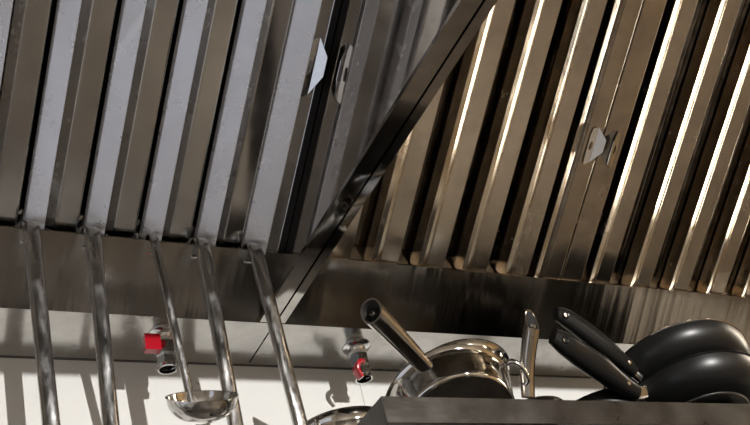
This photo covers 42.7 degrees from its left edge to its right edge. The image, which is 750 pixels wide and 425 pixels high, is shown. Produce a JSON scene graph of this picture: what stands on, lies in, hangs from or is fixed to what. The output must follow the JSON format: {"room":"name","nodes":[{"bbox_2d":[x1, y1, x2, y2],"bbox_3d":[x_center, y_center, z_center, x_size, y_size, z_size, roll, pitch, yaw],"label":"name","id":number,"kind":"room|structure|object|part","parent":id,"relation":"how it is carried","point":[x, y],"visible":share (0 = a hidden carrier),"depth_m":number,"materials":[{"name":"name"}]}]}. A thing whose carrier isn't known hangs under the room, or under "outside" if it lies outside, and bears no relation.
{"room":"commercial kitchen","nodes":[
{"label":"commercial kitchen","id":0,"kind":"room"},
{"bbox_2d":[0,358,602,424],"bbox_3d":[0.356,0.965,1.584,7.100,3.330,0.100,7,-42,-28],"label":"wall","id":1,"kind":"structure","parent":0,"point":[141,390],"depth_m":1.68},
{"bbox_2d":[0,0,482,364],"bbox_3d":[-0.455,-0.528,1.303,0.992,0.797,1.441,7,-42,-28],"label":"range hood","id":2,"kind":"object","parent":1,"relation":"attached to","point":[383,55],"visible":0.56,"depth_m":1.53,"materials":[{"name":"metal"}]},
{"bbox_2d":[19,220,60,424],"bbox_3d":[-0.444,0.191,1.333,0.089,0.473,0.076,7,-42,-28],"label":"ladle","id":3,"kind":"object","parent":2,"relation":"hanging from","point":[48,398],"visible":1,"depth_m":1.36,"materials":[{"name":"metal"}]},
{"bbox_2d":[81,226,119,424],"bbox_3d":[-0.371,0.200,1.371,0.074,0.473,0.076,7,-42,-28],"label":"ladle","id":4,"kind":"object","parent":2,"relation":"hanging from","point":[93,247],"visible":1,"depth_m":1.40,"materials":[{"name":"metal"}]},
{"bbox_2d":[142,325,177,373],"bbox_3d":[-0.356,0.230,1.600,0.071,0.070,0.059,7,-42,-28],"label":"valve","id":5,"kind":"object","parent":2,"relation":"attached to","point":[159,341],"visible":0.89,"depth_m":1.59,"materials":[{"name":"silver metal"}]},
{"bbox_3d":[-0.362,0.218,1.579,0.037,0.030,0.022,7,-42,-28],"label":"red lever","id":6,"kind":"part","parent":5,"relation":"part of","materials":[{"name":"red plastic"}]},
{"bbox_2d":[0,0,334,253],"bbox_3d":[-0.366,-0.434,1.408,0.747,0.586,0.856,7,-42,-28],"label":"filter","id":7,"kind":"object","parent":2,"relation":"attached to","point":[180,121],"visible":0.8,"depth_m":1.51,"materials":[{"name":"metal"}]},
{"bbox_3d":[-0.499,0.019,1.526,0.718,0.033,0.023,7,-42,-28],"label":"rail","id":8,"kind":"part","parent":7,"relation":"part of","materials":[{"name":"metal"}]},
{"bbox_3d":[-0.073,-0.397,1.561,0.023,0.572,0.847,7,-42,-28],"label":"rail","id":9,"kind":"part","parent":7,"relation":"part of","materials":[{"name":"metal"}]},
{"bbox_2d":[145,233,238,423],"bbox_3d":[-0.278,0.161,1.452,0.103,0.356,0.092,7,-42,-28],"label":"ladle","id":10,"kind":"object","parent":2,"relation":"hanging from","point":[191,406],"visible":1,"depth_m":1.41,"materials":[{"name":"metal"}]},
{"bbox_3d":[-0.313,0.156,1.476,0.055,0.304,0.035,7,-42,-28],"label":"handle","id":11,"kind":"part","parent":10,"relation":"part of","materials":[{"name":"metal"}]},
{"bbox_2d":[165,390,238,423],"bbox_3d":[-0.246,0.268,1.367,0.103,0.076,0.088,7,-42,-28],"label":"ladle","id":12,"kind":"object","parent":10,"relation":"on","point":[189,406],"depth_m":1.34,"materials":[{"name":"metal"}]},
{"bbox_2d":[190,237,243,424],"bbox_3d":[-0.213,0.215,1.458,0.078,0.463,0.076,7,-42,-28],"label":"ladle","id":13,"kind":"object","parent":2,"relation":"hanging from","point":[203,255],"visible":0.98,"depth_m":1.49,"materials":[{"name":"metal"}]},
{"bbox_2d":[242,242,307,424],"bbox_3d":[-0.127,0.224,1.510,0.095,0.453,0.076,7,-42,-28],"label":"ladle","id":14,"kind":"object","parent":2,"relation":"hanging from","point":[257,259],"visible":1,"depth_m":1.53,"materials":[{"name":"metal"}]},
{"bbox_3d":[0.003,-0.457,1.485,0.002,0.699,1.213,7,-42,-28],"label":"panel","id":15,"kind":"part","parent":2,"relation":"part of","materials":[{"name":"metal"}]},
{"bbox_2d":[0,356,590,377],"bbox_3d":[0.167,0.331,1.982,3.000,0.002,0.004,7,-42,-28],"label":"trim","id":16,"kind":"structure","parent":1,"relation":"attached to","point":[0,356],"depth_m":1.76,"materials":[{"name":"grey"}]},
{"bbox_2d":[248,0,749,376],"bbox_3d":[0.828,-0.372,1.977,1.917,0.797,1.441,7,-42,-28],"label":"range hood","id":17,"kind":"object","parent":1,"relation":"attached to","point":[436,306],"visible":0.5,"depth_m":1.83,"materials":[{"name":"metal"}]},
{"bbox_2d":[342,339,372,383],"bbox_3d":[-0.026,0.282,1.781,0.055,0.080,0.061,7,-42,-28],"label":"valve","id":18,"kind":"object","parent":17,"relation":"attached to","point":[356,350],"visible":1,"depth_m":1.78,"materials":[{"name":"silver metal"}]},
{"bbox_3d":[-0.027,0.285,1.749,0.024,0.038,0.025,7,-42,-28],"label":"red lever","id":19,"kind":"part","parent":18,"relation":"part of","materials":[{"name":"red plastic"}]},
{"bbox_3d":[0.008,-0.456,1.487,0.002,0.699,1.213,7,-42,-28],"label":"panel","id":20,"kind":"part","parent":17,"relation":"part of","materials":[{"name":"metal"}]},
{"bbox_2d":[329,0,642,278],"bbox_3d":[0.246,-0.360,1.732,0.608,0.583,0.854,7,-42,-28],"label":"filter","id":21,"kind":"object","parent":17,"relation":"on","point":[494,174],"visible":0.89,"depth_m":1.80,"materials":[{"name":"metal"}]},
{"bbox_3d":[0.108,0.093,1.845,0.566,0.033,0.023,7,-42,-28],"label":"rail","id":22,"kind":"part","parent":21,"relation":"part of","materials":[{"name":"metal"}]},
{"bbox_3d":[0.461,-0.332,1.841,0.040,0.572,0.847,7,-42,-28],"label":"rail","id":23,"kind":"part","parent":21,"relation":"part of","materials":[{"name":"metal"}]},
{"bbox_2d":[560,0,749,296],"bbox_3d":[1.010,-0.267,2.134,1.204,0.583,0.854,7,-42,-28],"label":"filter","id":24,"kind":"object","parent":17,"relation":"on","point":[666,202],"visible":0.98,"depth_m":1.98,"materials":[{"name":"metal"}]},
{"bbox_3d":[0.504,-0.327,1.864,0.052,0.572,0.847,7,-42,-28],"label":"rail","id":25,"kind":"part","parent":24,"relation":"part of","materials":[{"name":"metal"}]},
{"bbox_3d":[0.890,0.188,2.257,1.204,0.033,0.023,7,-42,-28],"label":"rail","id":26,"kind":"part","parent":24,"relation":"part of","materials":[{"name":"metal"}]},
{"bbox_2d":[357,396,749,424],"bbox_3d":[0.665,0.533,1.799,1.650,0.160,0.412,7,-42,-28],"label":"wall shelf","id":27,"kind":"object","parent":1,"relation":"attached to","point":[388,410],"visible":1,"depth_m":1.45,"materials":[{"name":"metal"}]},
{"bbox_2d":[360,298,529,398],"bbox_3d":[0.091,0.279,1.600,0.323,0.163,0.191,14,-45,-34],"label":"saucepan","id":28,"kind":"object","parent":27,"relation":"on","point":[374,314],"visible":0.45,"depth_m":1.52,"materials":[{"name":"metal"}]},
{"bbox_3d":[0.043,0.209,1.533,0.041,0.115,0.144,-33,-40,22],"label":"handle","id":29,"kind":"part","parent":28,"relation":"part of","materials":[{"name":"metal"}]},
{"bbox_3d":[0.240,0.267,1.607,0.039,0.046,0.022,16,-47,-35],"label":"loop handle","id":30,"kind":"part","parent":28,"relation":"part of","materials":[{"name":"silver metal"}]},
{"bbox_2d":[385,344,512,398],"bbox_3d":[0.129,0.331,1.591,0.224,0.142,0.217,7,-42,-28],"label":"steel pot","id":31,"kind":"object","parent":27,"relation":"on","point":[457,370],"visible":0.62,"depth_m":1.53,"materials":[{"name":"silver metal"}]},
{"bbox_2d":[519,309,562,399],"bbox_3d":[0.279,0.311,1.677,0.133,0.205,0.202,7,-42,-28],"label":"saucepan","id":32,"kind":"object","parent":27,"relation":"on","point":[530,334],"visible":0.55,"depth_m":1.62,"materials":[{"name":"metal"}]},
{"bbox_3d":[0.258,0.241,1.633,0.030,0.140,0.076,19,-48,-37],"label":"handle","id":33,"kind":"part","parent":32,"relation":"part of","materials":[{"name":"metal"}]},
{"bbox_2d":[577,388,645,401],"bbox_3d":[0.426,0.408,1.763,0.182,0.101,0.182,7,-42,-28],"label":"frying pan","id":34,"kind":"object","parent":27,"relation":"on","point":[606,394],"visible":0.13,"depth_m":1.72,"materials":[{"name":"black metal"}]},
{"bbox_2d":[549,328,749,403],"bbox_3d":[0.508,0.346,1.823,0.548,0.125,0.280,7,-42,-28],"label":"frying pan","id":35,"kind":"object","parent":27,"relation":"on","point":[717,376],"visible":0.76,"depth_m":1.78,"materials":[{"name":"black metal"}]},
{"bbox_3d":[0.388,0.269,1.692,0.202,0.110,0.038,17,-47,-36],"label":"handle","id":36,"kind":"part","parent":35,"relation":"part of","materials":[{"name":"black plastic"}]},
{"bbox_2d":[553,307,749,388],"bbox_3d":[0.527,0.312,1.887,0.476,0.169,0.303,7,-42,-28],"label":"frying pan","id":37,"kind":"object","parent":35,"relation":"on","point":[666,345],"visible":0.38,"depth_m":1.81,"materials":[{"name":"black metal"}]},
{"bbox_3d":[0.412,0.241,1.787,0.168,0.129,0.031,13,-45,-33],"label":"handle","id":38,"kind":"part","parent":37,"relation":"part of","materials":[{"name":"black plastic"}]},
{"bbox_2d":[307,406,371,424],"bbox_3d":[-0.046,0.380,1.528,0.173,0.068,0.173,7,-42,-28],"label":"steel pot","id":39,"kind":"object","parent":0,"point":[351,415],"visible":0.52,"depth_m":1.48,"materials":[{"name":"silver metal"}]}
]}

